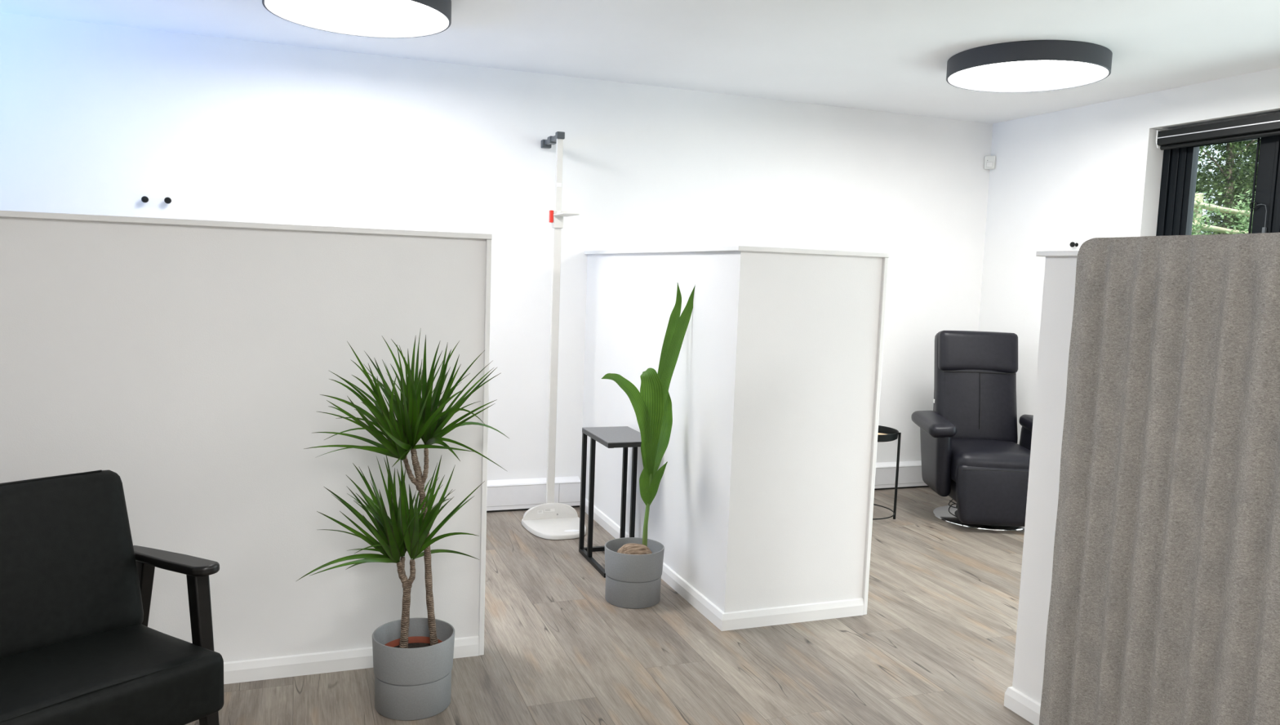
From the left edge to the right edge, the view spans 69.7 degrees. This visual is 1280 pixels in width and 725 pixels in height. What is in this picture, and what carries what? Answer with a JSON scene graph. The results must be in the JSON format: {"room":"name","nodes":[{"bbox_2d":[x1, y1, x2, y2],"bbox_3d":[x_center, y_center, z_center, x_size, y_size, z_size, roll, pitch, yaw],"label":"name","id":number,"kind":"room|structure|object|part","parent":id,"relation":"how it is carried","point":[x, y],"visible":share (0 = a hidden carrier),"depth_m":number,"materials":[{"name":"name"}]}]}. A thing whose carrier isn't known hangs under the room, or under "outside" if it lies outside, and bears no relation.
{"room":"medical clinic","nodes":[
{"label":"medical clinic","id":0,"kind":"room"},
{"bbox_2d":[0,217,485,662],"bbox_3d":[-2.391,0.303,2.548,3.897,1.455,0.107,0,6,-20],"label":"wall","id":1,"kind":"structure","parent":0,"point":[191,365],"depth_m":2.91,"materials":[{"name":"paint"}]},
{"bbox_2d":[0,209,492,239],"bbox_3d":[-2.356,-0.429,2.478,3.915,0.018,0.141,0,6,-20],"label":"trim","id":2,"kind":"structure","parent":1,"relation":"on","point":[2,213],"depth_m":2.82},
{"bbox_2d":[223,635,479,684],"bbox_3d":[-2.395,0.999,2.560,3.897,0.068,0.015,0,6,-20],"label":"baseboard","id":3,"kind":"structure","parent":1,"relation":"attached to","point":[277,667],"depth_m":3.04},
{"bbox_2d":[478,239,492,655],"bbox_3d":[-0.557,0.301,3.232,0.018,1.455,0.135,0,6,-20],"label":"trim","id":4,"kind":"structure","parent":1,"relation":"attached to","point":[488,242],"depth_m":3.17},
{"bbox_2d":[372,617,454,720],"bbox_3d":[-0.704,0.950,2.857,0.249,0.228,0.249,0,6,-20],"label":"pot","id":5,"kind":"object","parent":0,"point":[413,663],"depth_m":2.77,"materials":[{"name":"grey ceramic"}]},
{"bbox_2d":[384,635,442,647],"bbox_3d":[-0.703,0.926,2.855,0.204,0.076,0.204,0,6,-20],"label":"nursery pot","id":6,"kind":"object","parent":5,"relation":"in","point":[390,641],"depth_m":2.92,"materials":[{"name":"plastic"}]},
{"bbox_2d":[0,13,992,482],"bbox_3d":[-1.285,-0.383,4.983,8.071,2.426,0.200,0,6,-20],"label":"wall","id":7,"kind":"structure","parent":0,"point":[95,118],"depth_m":5.07,"materials":[{"name":"paint"}]},
{"bbox_2d":[141,195,148,202],"bbox_3d":[-2.370,-0.780,4.404,0.031,0.031,0.043,0,6,-20],"label":"peg","id":8,"kind":"object","parent":7,"relation":"attached to","point":[144,199],"visible":1,"depth_m":4.39,"materials":[{"name":"black metal"}]},
{"bbox_2d":[164,196,171,204],"bbox_3d":[-2.278,-0.781,4.438,0.031,0.031,0.043,0,6,-20],"label":"peg","id":9,"kind":"object","parent":7,"relation":"attached to","point":[167,200],"visible":1,"depth_m":4.42,"materials":[{"name":"black metal"}]},
{"bbox_2d":[486,475,580,512],"bbox_3d":[-2.614,0.751,4.481,4.828,0.174,0.046,0,6,-20],"label":"baseboard","id":10,"kind":"structure","parent":7,"relation":"attached to","point":[523,494],"depth_m":5.20,"materials":[{"name":"white plastic"}]},
{"bbox_2d":[874,460,928,489],"bbox_3d":[1.013,0.748,5.832,2.673,0.174,0.046,0,6,-20],"label":"baseboard","id":11,"kind":"structure","parent":7,"relation":"attached to","point":[909,476],"depth_m":6.08,"materials":[{"name":"white plastic"}]},
{"bbox_2d":[983,155,995,169],"bbox_3d":[2.315,-1.323,6.083,0.068,0.088,0.034,5,6,24],"label":"sensor","id":12,"kind":"object","parent":7,"relation":"attached to","point":[989,161],"visible":1,"depth_m":6.07,"materials":[{"name":"plastic"}]},
{"bbox_2d":[185,486,1033,724],"bbox_3d":[0.084,1.232,1.418,7.946,0.001,8.330,0,6,-20],"label":"floor","id":13,"kind":"structure","parent":0,"point":[935,642],"depth_m":3.32,"materials":[{"name":"grey wood"}]},
{"bbox_2d":[0,470,223,724],"bbox_3d":[-1.389,0.704,2.111,0.567,0.812,0.686,6,7,36],"label":"lounge armchair","id":14,"kind":"object","parent":13,"relation":"on","point":[77,646],"visible":1,"depth_m":2.17,"materials":[{"name":"black leather"}]},
{"bbox_3d":[-1.494,0.499,2.176,0.179,0.422,0.560,6,7,36],"label":"backrest","id":15,"kind":"part","parent":14,"relation":"part of","materials":[{"name":"black leather"}]},
{"bbox_3d":[-1.367,0.765,2.100,0.506,0.181,0.610,6,7,36],"label":"seat","id":16,"kind":"part","parent":14,"relation":"part of","materials":[{"name":"black leather"}]},
{"bbox_3d":[-1.361,0.786,2.478,0.192,0.580,0.035,6,7,36],"label":"leg","id":17,"kind":"part","parent":14,"relation":"part of","materials":[{"name":"black wood"}]},
{"bbox_3d":[-1.206,0.504,2.345,0.428,0.064,0.070,6,7,36],"label":"arm","id":18,"kind":"part","parent":14,"relation":"part of","materials":[{"name":"black wood"}]},
{"bbox_3d":[-1.071,0.806,2.267,0.101,0.602,0.042,6,7,36],"label":"leg","id":19,"kind":"part","parent":14,"relation":"part of","materials":[{"name":"black wood"}]},
{"bbox_2d":[296,332,507,720],"bbox_3d":[-0.687,0.482,2.781,0.619,1.174,0.599,1,6,-12],"label":"dracaena","id":20,"kind":"object","parent":13,"relation":"on","point":[413,657],"visible":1,"depth_m":2.75,"materials":[{"name":"plant"}]},
{"bbox_3d":[-0.817,0.492,2.777,0.417,0.418,0.477,0,6,-20],"label":"crown","id":21,"kind":"part","parent":20,"relation":"part of","materials":[{"name":"green plant"}]},
{"bbox_3d":[-0.809,0.118,2.694,0.439,0.361,0.456,3,6,12],"label":"crown","id":22,"kind":"part","parent":20,"relation":"part of","materials":[{"name":"green plant"}]},
{"bbox_3d":[-0.737,0.435,2.803,0.320,0.352,0.473,0,6,-20],"label":"crown","id":23,"kind":"part","parent":20,"relation":"part of","materials":[{"name":"green plant"}]},
{"bbox_3d":[-0.673,0.084,2.708,0.406,0.367,0.504,0,6,-20],"label":"crown","id":24,"kind":"part","parent":20,"relation":"part of","materials":[{"name":"green plant"}]},
{"bbox_3d":[-0.656,0.486,2.822,0.425,0.428,0.503,0,6,-20],"label":"crown","id":25,"kind":"part","parent":20,"relation":"part of","materials":[{"name":"green plant"}]},
{"bbox_3d":[-0.615,0.102,2.818,0.428,0.389,0.520,1,6,-7],"label":"crown","id":26,"kind":"part","parent":20,"relation":"part of","materials":[{"name":"green plant"}]},
{"bbox_2d":[521,131,586,539],"bbox_3d":[-0.447,-0.163,4.858,0.316,2.072,0.631,0,6,-20],"label":"stadiometer","id":27,"kind":"object","parent":13,"relation":"on","point":[551,520],"visible":0.98,"depth_m":4.86,"materials":[{"name":"beige plastic"}]},
{"bbox_3d":[-0.441,0.866,4.845,0.316,0.028,0.390,0,6,-20],"label":"foot plate","id":28,"kind":"part","parent":27,"relation":"part of","materials":[{"name":"beige plastic"}]},
{"bbox_3d":[-0.383,-0.767,4.721,0.085,0.024,0.224,0,6,-20],"label":"head plate","id":29,"kind":"part","parent":27,"relation":"part of","materials":[{"name":"beige plastic"}]},
{"bbox_2d":[578,426,641,577],"bbox_3d":[-0.111,0.637,4.302,0.232,0.612,0.398,0,6,-20],"label":"side table","id":30,"kind":"object","parent":13,"relation":"on","point":[624,437],"visible":0.74,"depth_m":4.37,"materials":[{"name":"black metal"}]},
{"bbox_3d":[-0.275,0.620,4.441,0.020,0.568,0.020,0,6,-20],"label":"leg","id":31,"kind":"part","parent":30,"relation":"part of","materials":[{"name":"metal"}]},
{"bbox_3d":[-0.228,0.633,4.316,0.020,0.568,0.020,0,6,-20],"label":"leg","id":32,"kind":"part","parent":30,"relation":"part of","materials":[{"name":"metal"}]},
{"bbox_3d":[-0.220,0.931,4.294,0.020,0.020,0.397,0,6,-20],"label":"foot rail","id":33,"kind":"part","parent":30,"relation":"part of","materials":[{"name":"black metal"}]},
{"bbox_3d":[-0.187,0.912,4.506,0.190,0.020,0.020,0,6,-20],"label":"rail","id":34,"kind":"part","parent":30,"relation":"part of","materials":[{"name":"black metal"}]},
{"bbox_3d":[-0.101,0.347,4.274,0.232,0.020,0.398,0,6,-20],"label":"frame","id":35,"kind":"part","parent":30,"relation":"part of","materials":[{"name":"black metal"}]},
{"bbox_3d":[-0.078,0.619,4.514,0.020,0.568,0.020,0,6,-20],"label":"leg","id":36,"kind":"part","parent":30,"relation":"part of","materials":[{"name":"black metal"}]},
{"bbox_3d":[-0.032,0.633,4.389,0.020,0.568,0.020,0,6,-20],"label":"leg","id":37,"kind":"part","parent":30,"relation":"part of","materials":[{"name":"metal"}]},
{"bbox_2d":[601,283,695,608],"bbox_3d":[-0.027,0.332,3.775,0.502,1.326,0.249,-2,7,-37],"label":"coconut palm","id":38,"kind":"object","parent":13,"relation":"on","point":[633,566],"visible":1,"depth_m":3.77,"materials":[{"name":"plant"}]},
{"bbox_3d":[0.032,0.592,3.832,0.036,0.389,0.021,0,6,-20],"label":"stem","id":39,"kind":"part","parent":38,"relation":"part of","materials":[{"name":"green plant"}]},
{"bbox_2d":[872,425,901,519],"bbox_3d":[1.281,0.637,5.315,0.393,0.514,0.401,0,6,-20],"label":"tray table","id":40,"kind":"object","parent":13,"relation":"on","point":[891,434],"visible":0.32,"depth_m":5.27,"materials":[{"name":"black metal"}]},
{"bbox_2d":[877,425,898,442],"bbox_3d":[1.290,0.404,5.289,0.380,0.044,0.380,0,6,-20],"label":"tray","id":41,"kind":"object","parent":40,"relation":"on","point":[891,434],"depth_m":5.19,"materials":[{"name":"black metal"}]},
{"bbox_3d":[1.476,0.652,5.281,0.014,0.505,0.014,0,6,-20],"label":"leg","id":42,"kind":"part","parent":40,"relation":"part of","materials":[{"name":"black metal"}]},
{"bbox_2d":[911,330,1033,530],"bbox_3d":[2.029,0.373,5.382,0.797,1.079,0.768,2,6,2],"label":"recliner","id":43,"kind":"object","parent":13,"relation":"on","point":[971,455],"visible":0.8,"depth_m":5.45,"materials":[{"name":"black leather"}]},
{"bbox_3d":[1.732,0.552,5.386,0.110,0.400,0.454,2,6,2],"label":"armrest","id":44,"kind":"part","parent":43,"relation":"part of","materials":[{"name":"grey leather"}]},
{"bbox_3d":[2.047,0.160,5.613,0.496,0.699,0.266,2,6,2],"label":"backrest","id":45,"kind":"part","parent":43,"relation":"part of","materials":[{"name":"grey leather"}]},
{"bbox_3d":[2.019,0.582,5.346,0.508,0.226,0.572,2,6,2],"label":"seat","id":46,"kind":"part","parent":43,"relation":"part of","materials":[{"name":"grey leather"}]},
{"bbox_3d":[2.310,0.575,5.362,0.110,0.400,0.454,2,6,2],"label":"armrest","id":47,"kind":"part","parent":43,"relation":"part of","materials":[{"name":"grey leather"}]},
{"bbox_2d":[1039,232,1279,724],"bbox_3d":[1.532,0.484,1.879,0.061,1.502,1.739,0,6,-20],"label":"screen","id":48,"kind":"object","parent":13,"relation":"on","point":[1164,607],"visible":1,"depth_m":2.34,"materials":[{"name":"grey fabric"}]},
{"bbox_2d":[604,537,664,608],"bbox_3d":[-0.027,0.878,3.842,0.249,0.228,0.249,0,6,-20],"label":"pot","id":49,"kind":"object","parent":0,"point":[633,566],"depth_m":3.75,"materials":[{"name":"grey ceramic"}]},
{"bbox_2d":[0,0,1279,124],"bbox_3d":[0.259,-1.297,1.123,8.271,0.250,8.380,0,6,-20],"label":"ceiling","id":50,"kind":"structure","parent":0,"point":[884,55],"depth_m":4.15,"materials":[{"name":"paint"}]},
{"bbox_2d":[262,0,451,38],"bbox_3d":[-1.115,-1.424,3.654,0.716,0.084,0.716,0,6,-20],"label":"ceiling lamp","id":51,"kind":"object","parent":50,"relation":"attached to","point":[384,19],"visible":1,"depth_m":3.68,"materials":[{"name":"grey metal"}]},
{"bbox_2d":[946,40,1112,92],"bbox_3d":[1.822,-1.385,4.332,0.716,0.084,0.716,0,6,-20],"label":"ceiling lamp","id":52,"kind":"object","parent":50,"relation":"attached to","point":[1034,65],"visible":1,"depth_m":4.16,"materials":[{"name":"white"}]},
{"bbox_2d":[948,60,1108,91],"bbox_3d":[1.820,-1.351,4.335,0.696,0.008,0.696,0,6,-20],"label":"diffuser","id":53,"kind":"object","parent":52,"relation":"attached to","point":[972,75],"depth_m":4.29,"materials":[{"name":"white plastic"}]},
{"bbox_2d":[582,250,883,612],"bbox_3d":[0.306,0.209,4.495,0.625,1.455,1.935,0,6,-20],"label":"wall","id":54,"kind":"structure","parent":0,"point":[761,500],"depth_m":3.64,"materials":[{"name":"paint"}]},
{"bbox_2d":[579,497,863,631],"bbox_3d":[0.284,0.902,4.533,0.640,0.068,1.903,0,6,-20],"label":"baseboard","id":55,"kind":"structure","parent":54,"relation":"attached to","point":[746,619],"depth_m":3.69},
{"bbox_2d":[584,245,889,257],"bbox_3d":[0.335,-0.523,4.415,0.662,0.018,1.954,0,6,-20],"label":"trim","id":56,"kind":"structure","parent":54,"relation":"attached to","point":[726,248],"depth_m":3.57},
{"bbox_2d":[862,257,888,614],"bbox_3d":[0.924,0.303,3.757,0.018,1.455,0.135,0,6,-20],"label":"trim","id":57,"kind":"structure","parent":54,"relation":"attached to","point":[885,262],"depth_m":3.69,"materials":[{"name":"white paint"}]},
{"bbox_2d":[1012,256,1077,703],"bbox_3d":[1.878,0.573,1.326,0.105,1.455,3.450,0,6,-20],"label":"wall","id":58,"kind":"structure","parent":0,"point":[1060,273],"depth_m":2.85,"materials":[{"name":"paint"}]},
{"bbox_2d":[1004,686,1040,724],"bbox_3d":[1.851,1.262,1.401,0.135,0.068,3.465,0,6,-20],"label":"baseboard","id":59,"kind":"structure","parent":58,"relation":"attached to","point":[1024,706],"depth_m":2.92,"materials":[{"name":"white wood"}]},
{"bbox_2d":[1035,249,1079,257],"bbox_3d":[1.902,-0.160,1.261,0.135,0.018,3.492,0,6,-20],"label":"trim","id":60,"kind":"structure","parent":58,"relation":"attached to","point":[1063,252],"depth_m":2.78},
{"bbox_2d":[977,67,1279,444],"bbox_3d":[3.805,0.033,2.564,0.280,2.426,7.930,0,6,-20],"label":"wall","id":61,"kind":"structure","parent":0,"point":[1059,179],"depth_m":5.54,"materials":[{"name":"paint"}]},
{"bbox_2d":[1069,241,1078,247],"bbox_3d":[2.564,-0.696,5.432,0.043,0.031,0.031,0,6,-20],"label":"peg","id":62,"kind":"object","parent":61,"relation":"attached to","point":[1072,244],"visible":1,"depth_m":5.42,"materials":[{"name":"black metal"}]},
{"bbox_3d":[2.554,-0.696,5.428,0.021,0.031,0.031,0,6,-20],"label":"knob","id":63,"kind":"part","parent":62,"relation":"part of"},
{"bbox_2d":[1138,128,1164,236],"bbox_3d":[2.771,-0.156,5.106,0.119,2.236,0.007,0,6,-20],"label":"trim","id":64,"kind":"structure","parent":61,"relation":"attached to","point":[1154,155],"depth_m":5.02,"materials":[{"name":"white paint"}]},
{"bbox_2d":[1155,134,1279,235],"bbox_3d":[3.298,-0.026,3.970,0.070,2.236,2.516,0,6,-20],"label":"window","id":65,"kind":"structure","parent":61,"relation":"in","point":[1180,165],"depth_m":4.90,"materials":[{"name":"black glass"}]},
{"bbox_2d":[1155,113,1279,150],"bbox_3d":[3.243,-1.072,3.829,0.079,0.104,2.447,0,6,-20],"label":"roller blind","id":66,"kind":"object","parent":65,"relation":"attached to","point":[1264,126],"visible":1,"depth_m":4.62,"materials":[{"name":"black fabric"}]},
{"bbox_2d":[1248,201,1266,232],"bbox_3d":[3.045,-0.710,4.535,0.012,0.170,0.098,0,6,-20],"label":"ring","id":67,"kind":"object","parent":65,"relation":"hanging from","point":[1264,228],"visible":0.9,"depth_m":4.50,"materials":[{"name":"metal"}]},
{"bbox_3d":[3.053,-0.717,4.521,0.004,0.126,0.055,0,6,-20],"label":"chain","id":68,"kind":"part","parent":67,"relation":"part of","materials":[{"name":"grey plastic"}]},
{"bbox_3d":[3.248,-0.028,4.099,0.058,2.150,0.992,0,6,-20],"label":"door","id":69,"kind":"part","parent":65,"relation":"part of","materials":[{"name":"black metal"}]},
{"label":"outside","id":70,"kind":"structure","parent":0,"visible":0},
{"bbox_3d":[16.551,-1.116,19.453,35.399,2.460,65.000,0,6,-20],"label":"ground","id":71,"kind":"structure","parent":70,"visible":0},
{"bbox_2d":[1195,146,1222,234],"bbox_3d":[11.142,-4.132,19.355,2.572,5.488,1.969,0,6,-20],"label":"hedge","id":72,"kind":"object","parent":71,"relation":"on","point":[1201,157],"visible":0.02,"depth_m":19.04,"materials":[{"name":"green plant"}]},
{"bbox_2d":[1191,189,1226,235],"bbox_3d":[8.464,-1.970,14.466,1.550,1.773,0.727,0,6,-20],"label":"shrub","id":73,"kind":"object","parent":71,"relation":"on","point":[1194,227],"visible":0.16,"depth_m":14.46,"materials":[{"name":"green plant"}]},
{"bbox_2d":[1195,146,1225,214],"bbox_3d":[9.373,-4.215,16.656,1.698,5.409,1.894,0,6,-20],"label":"tree","id":74,"kind":"object","parent":71,"relation":"on","point":[1202,147],"visible":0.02,"depth_m":16.16,"materials":[{"name":"green plant"}]},
{"bbox_2d":[1191,192,1251,235],"bbox_3d":[10.031,-2.231,15.539,11.660,1.743,0.178,0,6,-20],"label":"fence","id":75,"kind":"object","parent":71,"relation":"on","point":[1220,229],"visible":0.12,"depth_m":15.27,"materials":[{"name":"beige wood"}]},
{"bbox_3d":[9.239,-2.086,15.302,0.110,1.443,0.100,0,6,-20],"label":"post","id":76,"kind":"part","parent":75,"relation":"part of","materials":[{"name":"beige wood"}]},
{"bbox_3d":[8.505,-2.649,14.905,1.755,0.189,0.105,0,6,-20],"label":"rail","id":77,"kind":"part","parent":75,"relation":"part of","materials":[{"name":"beige wood"}]},
{"bbox_3d":[10.037,-2.212,15.519,1.755,0.189,0.104,0,6,-20],"label":"rail","id":78,"kind":"part","parent":75,"relation":"part of","materials":[{"name":"beige wood"}]},
{"bbox_3d":[10.048,-2.550,15.489,1.755,0.189,0.104,0,6,-20],"label":"rail","id":79,"kind":"part","parent":75,"relation":"part of","materials":[{"name":"beige wood"}]},
{"bbox_2d":[1195,139,1260,234],"bbox_3d":[11.110,-4.257,17.182,1.678,5.400,1.893,0,6,-20],"label":"tree","id":80,"kind":"object","parent":71,"relation":"on","point":[1231,153],"visible":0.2,"depth_m":17.18,"materials":[{"name":"green plant"}]},
{"bbox_2d":[1198,141,1260,233],"bbox_3d":[13.399,-4.335,20.147,2.628,5.466,2.034,0,6,-20],"label":"hedge","id":81,"kind":"object","parent":71,"relation":"on","point":[1248,148],"visible":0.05,"depth_m":20.01,"materials":[{"name":"green plant"}]},
{"bbox_2d":[1214,185,1256,234],"bbox_3d":[10.117,-1.994,15.082,1.559,1.814,0.714,0,6,-20],"label":"shrub","id":82,"kind":"object","parent":71,"relation":"on","point":[1245,218],"visible":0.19,"depth_m":14.96,"materials":[{"name":"green plant"}]}
]}

